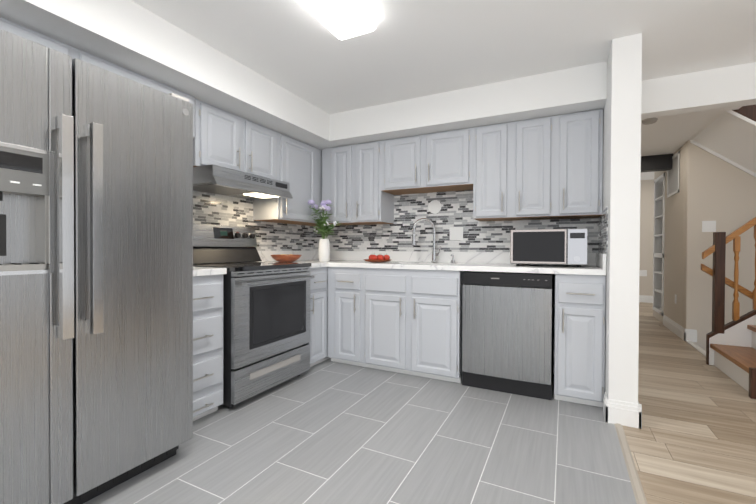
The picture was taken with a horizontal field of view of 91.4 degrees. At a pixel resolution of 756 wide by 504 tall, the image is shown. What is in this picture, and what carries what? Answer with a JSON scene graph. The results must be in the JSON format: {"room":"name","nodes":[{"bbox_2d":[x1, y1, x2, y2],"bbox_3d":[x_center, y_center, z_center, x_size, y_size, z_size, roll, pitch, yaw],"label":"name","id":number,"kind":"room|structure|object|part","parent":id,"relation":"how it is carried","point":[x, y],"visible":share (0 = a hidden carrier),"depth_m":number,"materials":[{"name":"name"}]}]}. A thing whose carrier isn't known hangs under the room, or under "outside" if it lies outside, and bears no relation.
{"room":"kitchen","nodes":[
{"label":"kitchen","id":0,"kind":"room"},
{"bbox_2d":[0,17,79,58],"bbox_3d":[-1.822,-0.897,1.627,0.335,0.272,0.675,1,1,27],"label":"upper cabinet","id":1,"kind":"object","parent":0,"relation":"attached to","point":[9,26],"depth_m":1.73,"materials":[{"name":"grey paint"}]},
{"bbox_2d":[80,50,199,140],"bbox_3d":[-1.515,-0.902,2.233,0.335,0.272,0.685,1,1,27],"label":"upper cabinet","id":2,"kind":"object","parent":0,"relation":"attached to","point":[84,56],"depth_m":2.17,"materials":[{"name":"grey paint"}]},
{"bbox_2d":[193,101,247,172],"bbox_3d":[-1.270,-0.815,2.741,0.315,0.452,0.400,1,1,27],"label":"upper cabinet","id":3,"kind":"object","parent":0,"relation":"attached to","point":[223,142],"depth_m":2.67,"materials":[{"name":"grey paint"}]},
{"bbox_2d":[248,120,279,179],"bbox_3d":[-1.087,-0.818,3.102,0.315,0.452,0.410,1,1,27],"label":"upper cabinet","id":4,"kind":"object","parent":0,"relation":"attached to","point":[263,142],"depth_m":3.04,"materials":[{"name":"grey paint"}]},
{"bbox_2d":[193,164,292,198],"bbox_3d":[-1.105,-0.514,2.866,0.491,0.134,0.760,1,1,27],"label":"range hood","id":5,"kind":"object","parent":4,"relation":"attached to","point":[216,179],"visible":0.96,"depth_m":2.69,"materials":[{"name":"silver metal"}]},
{"bbox_2d":[253,133,315,224],"bbox_3d":[-0.878,-0.668,3.516,0.315,0.757,0.516,1,1,27],"label":"upper cabinet","id":6,"kind":"object","parent":0,"relation":"attached to","point":[297,158],"depth_m":3.40,"materials":[{"name":"grey paint"}]},
{"bbox_2d":[83,358,636,503],"bbox_3d":[-1.002,1.062,0.679,2.935,0.060,6.500,1,1,27],"label":"floor","id":7,"kind":"structure","parent":0,"point":[328,431],"depth_m":1.91,"materials":[{"name":"grey tile"}]},
{"bbox_2d":[0,29,192,503],"bbox_3d":[-1.475,0.132,1.612,0.932,1.777,0.908,1,1,27],"label":"refrigerator","id":8,"kind":"object","parent":7,"relation":"on","point":[114,482],"depth_m":1.41,"materials":[{"name":"silver metal"}]},
{"bbox_3d":[-1.133,-0.192,1.429,0.162,1.002,0.864,1,1,27],"label":"refrigerator panel","id":9,"kind":"part","parent":8,"relation":"part of","materials":[{"name":"silver metal"}]},
{"bbox_3d":[-1.164,0.100,1.454,0.090,1.667,0.908,1,1,27],"label":"refrigerator door","id":10,"kind":"part","parent":8,"relation":"part of","materials":[{"name":"silver metal"}]},
{"bbox_2d":[193,273,226,420],"bbox_3d":[-1.334,0.577,2.297,0.625,0.875,0.403,1,1,27],"label":"base cabinet","id":11,"kind":"object","parent":7,"relation":"on","point":[207,287],"depth_m":2.22,"materials":[{"name":"grey paint"}]},
{"bbox_2d":[193,267,226,272],"bbox_3d":[-1.328,0.119,2.293,0.631,0.038,0.407,1,1,27],"label":"countertop","id":12,"kind":"structure","parent":11,"relation":"on","point":[195,269],"depth_m":2.25,"materials":[{"name":"white stone"}]},
{"bbox_2d":[193,223,314,408],"bbox_3d":[-0.994,0.399,2.804,0.735,1.225,0.783,1,1,27],"label":"range","id":13,"kind":"object","parent":7,"relation":"on","point":[266,324],"visible":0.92,"depth_m":2.63,"materials":[{"name":"silver metal"}]},
{"bbox_2d":[328,265,395,368],"bbox_3d":[-0.159,0.571,3.537,0.428,0.875,0.625,1,1,27],"label":"base cabinet","id":14,"kind":"object","parent":7,"relation":"on","point":[361,314],"depth_m":3.20,"materials":[{"name":"grey paint"}]},
{"bbox_2d":[258,261,327,264],"bbox_3d":[-0.803,0.112,3.329,0.631,0.038,0.310,1,1,27],"label":"countertop","id":15,"kind":"structure","parent":14,"relation":"on","point":[312,262],"depth_m":3.31,"materials":[{"name":"white stone"}]},
{"bbox_2d":[271,254,300,261],"bbox_3d":[-0.838,0.056,3.369,0.280,0.070,0.280,1,1,27],"label":"lemon bowl","id":16,"kind":"object","parent":15,"relation":"on","point":[286,258],"visible":1,"depth_m":3.27,"materials":[{"name":"brown wood"}]},
{"bbox_2d":[462,271,553,399],"bbox_3d":[1.044,0.586,2.921,0.620,0.868,0.620,1,1,27],"label":"dishwasher","id":17,"kind":"object","parent":7,"relation":"on","point":[507,331],"visible":0.98,"depth_m":2.64,"materials":[{"name":"silver metal"}]},
{"bbox_2d":[552,273,605,406],"bbox_3d":[1.469,0.586,2.713,0.294,0.875,0.625,1,1,27],"label":"base cabinet","id":18,"kind":"object","parent":7,"relation":"on","point":[580,298],"depth_m":2.44,"materials":[{"name":"grey paint"}]},
{"bbox_2d":[328,261,605,272],"bbox_3d":[0.364,0.118,3.265,2.772,0.038,0.631,1,1,27],"label":"countertop","id":19,"kind":"structure","parent":18,"relation":"on","point":[459,266],"depth_m":2.84,"materials":[{"name":"white stone"}]},
{"bbox_2d":[318,239,329,261],"bbox_3d":[-0.511,-0.016,3.505,0.112,0.215,0.112,1,1,27],"label":"vase","id":20,"kind":"object","parent":19,"relation":"on","point":[324,250],"visible":1,"depth_m":3.46,"materials":[{"name":"white ceramic"}]},
{"bbox_2d":[308,200,340,238],"bbox_3d":[-0.489,-0.250,3.488,0.357,0.495,0.288,1,1,27],"label":"flowers","id":21,"kind":"object","parent":20,"relation":"in","point":[322,224],"visible":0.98,"depth_m":3.48,"materials":[{"name":"green plant"}]},
{"bbox_2d":[364,253,391,261],"bbox_3d":[-0.002,0.052,3.427,0.270,0.084,0.270,1,1,27],"label":"plate","id":22,"kind":"object","parent":19,"relation":"on","point":[379,258],"visible":1,"depth_m":3.36,"materials":[{"name":"brown wood"}]},
{"bbox_2d":[412,218,440,261],"bbox_3d":[0.455,-0.109,3.416,0.240,0.412,0.175,1,1,27],"label":"faucet","id":23,"kind":"object","parent":19,"relation":"on","point":[434,254],"visible":1,"depth_m":3.42,"materials":[{"name":"silver metal"}]},
{"bbox_2d":[510,228,587,266],"bbox_3d":[1.317,-0.031,2.853,0.510,0.274,0.413,1,1,27],"label":"microwave","id":24,"kind":"object","parent":19,"relation":"on","point":[552,246],"visible":0.98,"depth_m":2.67,"materials":[{"name":"silver metal"}]},
{"bbox_2d":[380,269,462,292],"bbox_3d":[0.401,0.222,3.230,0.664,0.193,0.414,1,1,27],"label":"drawer front","id":25,"kind":"object","parent":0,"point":[414,280],"depth_m":2.93,"materials":[{"name":"grey wood"}]},
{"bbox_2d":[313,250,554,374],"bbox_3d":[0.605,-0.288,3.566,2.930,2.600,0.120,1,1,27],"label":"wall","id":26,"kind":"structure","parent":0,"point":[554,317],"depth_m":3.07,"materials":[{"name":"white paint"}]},
{"bbox_2d":[193,191,312,263],"bbox_3d":[-1.221,-0.421,3.195,0.006,1.255,2.130,1,1,27],"label":"backsplash","id":27,"kind":"structure","parent":26,"relation":"attached to","point":[208,208],"depth_m":3.31,"materials":[{"name":"tile"}]},
{"bbox_2d":[258,251,311,260],"bbox_3d":[-1.211,0.042,3.199,0.020,0.100,2.131,1,1,27],"label":"backsplash","id":28,"kind":"structure","parent":26,"relation":"attached to","point":[264,255],"depth_m":3.72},
{"bbox_2d":[320,145,351,224],"bbox_3d":[-0.337,-0.668,3.792,0.379,0.757,0.315,1,1,27],"label":"upper cabinet","id":29,"kind":"object","parent":26,"relation":"attached to","point":[335,162],"depth_m":3.66,"materials":[{"name":"grey paint"}]},
{"bbox_2d":[352,141,393,224],"bbox_3d":[-0.039,-0.665,3.641,0.291,0.757,0.315,1,1,27],"label":"upper cabinet","id":30,"kind":"object","parent":26,"relation":"attached to","point":[370,206],"depth_m":3.51,"materials":[{"name":"grey paint"}]},
{"bbox_2d":[380,135,431,196],"bbox_3d":[0.280,-0.807,3.478,0.422,0.467,0.315,1,1,27],"label":"upper cabinet","id":31,"kind":"object","parent":26,"relation":"attached to","point":[401,159],"depth_m":3.35,"materials":[{"name":"grey paint"}]},
{"bbox_2d":[424,127,475,191],"bbox_3d":[0.662,-0.804,3.285,0.433,0.467,0.315,1,1,27],"label":"upper cabinet","id":32,"kind":"object","parent":26,"relation":"attached to","point":[449,156],"depth_m":3.14,"materials":[{"name":"grey paint"}]},
{"bbox_2d":[312,251,595,264],"bbox_3d":[0.503,0.047,3.537,2.772,0.100,0.020,1,1,27],"label":"backsplash","id":33,"kind":"structure","parent":26,"relation":"attached to","point":[488,258],"depth_m":3.54,"materials":[{"name":"white stone"}]},
{"bbox_2d":[313,190,596,252],"bbox_3d":[0.510,-0.525,3.542,2.780,1.038,0.006,1,1,27],"label":"backsplash","id":34,"kind":"structure","parent":26,"relation":"attached to","point":[410,210],"depth_m":3.50,"materials":[{"name":"tile"}]},
{"bbox_2d":[428,200,440,213],"bbox_3d":[0.540,-0.430,3.517,0.128,0.128,0.013,1,1,27],"label":"round cover","id":35,"kind":"object","parent":34,"relation":"attached to","point":[434,206],"visible":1,"depth_m":3.51,"materials":[{"name":"white plastic"}]},
{"bbox_2d":[450,227,462,239],"bbox_3d":[0.726,-0.169,3.426,0.126,0.122,0.008,1,1,27],"label":"light switch","id":36,"kind":"object","parent":34,"relation":"attached to","point":[456,233],"visible":1,"depth_m":3.42,"materials":[{"name":"white plastic"}]},
{"bbox_2d":[472,122,511,220],"bbox_3d":[0.988,-0.656,3.121,0.301,0.757,0.315,1,1,27],"label":"upper cabinet","id":37,"kind":"object","parent":26,"relation":"attached to","point":[492,191],"depth_m":2.98,"materials":[{"name":"grey paint"}]},
{"bbox_2d":[512,116,555,220],"bbox_3d":[1.262,-0.653,2.982,0.312,0.757,0.315,1,1,27],"label":"upper cabinet","id":38,"kind":"object","parent":26,"relation":"attached to","point":[533,140],"depth_m":2.84,"materials":[{"name":"grey paint"}]},
{"bbox_2d":[556,109,602,218],"bbox_3d":[1.538,-0.651,2.842,0.308,0.757,0.315,1,1,27],"label":"upper cabinet","id":39,"kind":"object","parent":26,"relation":"attached to","point":[579,136],"depth_m":2.70,"materials":[{"name":"grey paint"}]},
{"bbox_2d":[596,253,605,268],"bbox_3d":[1.588,0.060,2.634,0.020,0.100,0.611,1,1,27],"label":"backsplash","id":40,"kind":"structure","parent":26,"relation":"attached to","point":[600,258],"depth_m":2.45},
{"bbox_2d":[597,206,607,253],"bbox_3d":[1.591,-0.141,2.613,0.006,0.298,0.630,1,1,27],"label":"backsplash","id":41,"kind":"structure","parent":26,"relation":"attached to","point":[602,222],"depth_m":2.54,"materials":[{"name":"tile"}]},
{"bbox_2d":[131,0,755,113],"bbox_3d":[0.868,-1.316,-0.304,7.120,0.120,6.465,1,1,27],"label":"ceiling","id":42,"kind":"structure","parent":0,"point":[406,49],"depth_m":2.23,"materials":[{"name":"white paint"}]},
{"bbox_2d":[0,0,339,149],"bbox_3d":[-1.948,-1.157,1.143,0.550,0.250,6.500,1,1,27],"label":"ceiling soffit","id":43,"kind":"object","parent":42,"relation":"attached to","point":[130,35],"depth_m":2.11,"materials":[{"name":"white paint"}]},
{"bbox_2d":[297,0,375,39],"bbox_3d":[-0.383,-1.245,1.554,0.250,0.068,1.210,1,1,27],"label":"ceiling light fixture","id":44,"kind":"object","parent":42,"relation":"attached to","point":[342,19],"visible":1,"depth_m":1.91,"materials":[{"name":"white plastic"}]},
{"bbox_2d":[330,61,606,145],"bbox_3d":[0.649,-1.165,3.196,2.230,0.250,0.490,1,1,27],"label":"ceiling soffit","id":45,"kind":"structure","parent":0,"point":[570,90],"depth_m":2.87,"materials":[{"name":"white paint"}]},
{"bbox_2d":[602,33,641,403],"bbox_3d":[1.641,-0.126,2.538,0.150,2.305,0.780,1,1,27],"label":"partition column","id":46,"kind":"structure","parent":0,"point":[621,185],"depth_m":2.19,"materials":[{"name":"white paint"}]},
{"bbox_2d":[603,392,641,428],"bbox_3d":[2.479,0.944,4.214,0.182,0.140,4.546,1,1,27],"label":"baseboard","id":47,"kind":"structure","parent":46,"relation":"attached to","point":[624,413],"depth_m":2.19,"materials":[{"name":"white paint"}]},
{"bbox_2d":[639,179,653,295],"bbox_3d":[5.931,-0.296,7.034,4.700,2.600,0.120,1,1,27],"label":"wall","id":48,"kind":"structure","parent":0,"point":[646,226],"depth_m":7.28,"materials":[{"name":"beige paint"}]},
{"bbox_2d":[639,270,646,275],"bbox_3d":[5.231,0.420,7.321,0.166,0.120,0.008,1,1,27],"label":"light switch","id":49,"kind":"object","parent":48,"relation":"attached to","point":[643,272],"visible":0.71,"depth_m":7.31,"materials":[{"name":"white plastic"}]},
{"bbox_2d":[639,295,652,302],"bbox_3d":[5.894,0.934,6.985,4.700,0.140,0.016,1,1,27],"label":"baseboard","id":50,"kind":"structure","parent":48,"relation":"attached to","point":[642,298],"depth_m":7.29,"materials":[{"name":"white paint"}]},
{"bbox_2d":[641,154,672,171],"bbox_3d":[3.469,-1.182,5.024,0.850,0.194,0.120,1,1,27],"label":"header beam","id":51,"kind":"structure","parent":0,"point":[654,163],"depth_m":4.86,"materials":[{"name":"black paint"}]},
{"bbox_2d":[653,144,684,326],"bbox_3d":[4.007,-0.131,5.045,0.132,2.290,1.669,1,1,27],"label":"wall","id":52,"kind":"structure","parent":0,"point":[674,250],"depth_m":4.68,"materials":[{"name":"beige paint"}]},
{"bbox_2d":[653,173,664,315],"bbox_3d":[4.263,-0.108,5.405,0.262,2.008,0.638,1,1,27],"label":"glass door","id":53,"kind":"structure","parent":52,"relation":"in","point":[658,244],"depth_m":5.70,"materials":[{"name":"white paint"}]},
{"bbox_3d":[3.801,-0.984,4.755,0.011,0.501,0.563,1,1,27],"label":"return air vent grille","id":54,"kind":"part","parent":52,"relation":"part of","materials":[{"name":"white metal"}]},
{"bbox_2d":[622,302,755,503],"bbox_3d":[3.529,1.073,1.747,4.185,0.059,12.500,1,1,27],"label":"floor","id":55,"kind":"structure","parent":0,"point":[692,440],"depth_m":2.16,"materials":[{"name":"brown wood"}]},
{"bbox_2d":[614,423,647,503],"bbox_3d":[0.145,1.043,-0.339,0.040,0.007,5.720,1,1,27],"label":"trim","id":56,"kind":"structure","parent":55,"relation":"on","point":[639,494],"depth_m":1.76,"materials":[{"name":"beige wood"}]},
{"bbox_2d":[701,217,755,398],"bbox_3d":[3.403,0.224,2.733,1.355,1.618,0.965,1,1,27],"label":"staircase","id":57,"kind":"structure","parent":55,"relation":"on","point":[731,349],"depth_m":3.27,"materials":[{"name":"brown wood"}]},
{"bbox_3d":[3.316,0.070,3.244,0.735,1.322,0.130,1,1,27],"label":"stair railing","id":58,"kind":"part","parent":57,"relation":"part of","materials":[{"name":"brown wood"}]},
{"bbox_2d":[641,106,741,179],"bbox_3d":[4.994,-1.423,4.687,4.270,0.310,5.900,1,1,27],"label":"ceiling","id":59,"kind":"structure","parent":0,"point":[671,134],"depth_m":3.89,"materials":[{"name":"white paint"}]},
{"bbox_2d":[642,118,657,124],"bbox_3d":[2.604,-1.251,3.540,0.124,0.034,0.124,1,1,27],"label":"smoke detector","id":60,"kind":"object","parent":59,"relation":"attached to","point":[647,121],"visible":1,"depth_m":3.51,"materials":[{"name":"grey plastic"}]},
{"bbox_2d":[641,62,755,118],"bbox_3d":[3.719,-1.289,1.951,4.070,0.540,0.135,1,1,27],"label":"header beam","id":61,"kind":"structure","parent":0,"point":[721,88],"depth_m":2.62,"materials":[{"name":"white paint"}]},
{"bbox_2d":[683,140,755,350],"bbox_3d":[4.990,0.032,3.545,3.220,5.200,0.120,1,1,27],"label":"wall","id":62,"kind":"structure","parent":0,"point":[721,192],"depth_m":4.12,"materials":[{"name":"beige paint"}]},
{"bbox_2d":[663,315,689,340],"bbox_3d":[3.752,0.946,4.676,0.036,0.140,1.039,1,1,27],"label":"baseboard","id":63,"kind":"structure","parent":62,"relation":"attached to","point":[681,332],"depth_m":4.51,"materials":[{"name":"white paint"}]},
{"bbox_2d":[685,340,705,356],"bbox_3d":[3.321,1.041,3.780,0.055,0.062,0.979,1,1,27],"label":"trim","id":64,"kind":"structure","parent":62,"relation":"attached to","point":[697,347],"depth_m":3.90,"materials":[{"name":"white paint"}]},
{"bbox_2d":[702,221,715,231],"bbox_3d":[3.697,-0.287,4.124,0.120,0.125,0.008,1,1,27],"label":"light switch","id":65,"kind":"object","parent":62,"relation":"attached to","point":[708,226],"visible":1,"depth_m":4.12,"materials":[{"name":"white plastic"}]},
{"bbox_2d":[690,140,755,176],"bbox_3d":[3.969,-0.882,3.979,0.950,0.796,0.013,1,1,27],"label":"trim","id":66,"kind":"structure","parent":62,"relation":"attached to","point":[724,158],"depth_m":4.06,"materials":[{"name":"white paint"}]},
{"bbox_2d":[687,105,755,172],"bbox_3d":[3.719,-1.202,3.546,1.010,1.381,1.010,1,1,27],"label":"ceiling","id":67,"kind":"structure","parent":0,"point":[730,135],"depth_m":3.63,"materials":[{"name":"white paint"}]}
]}

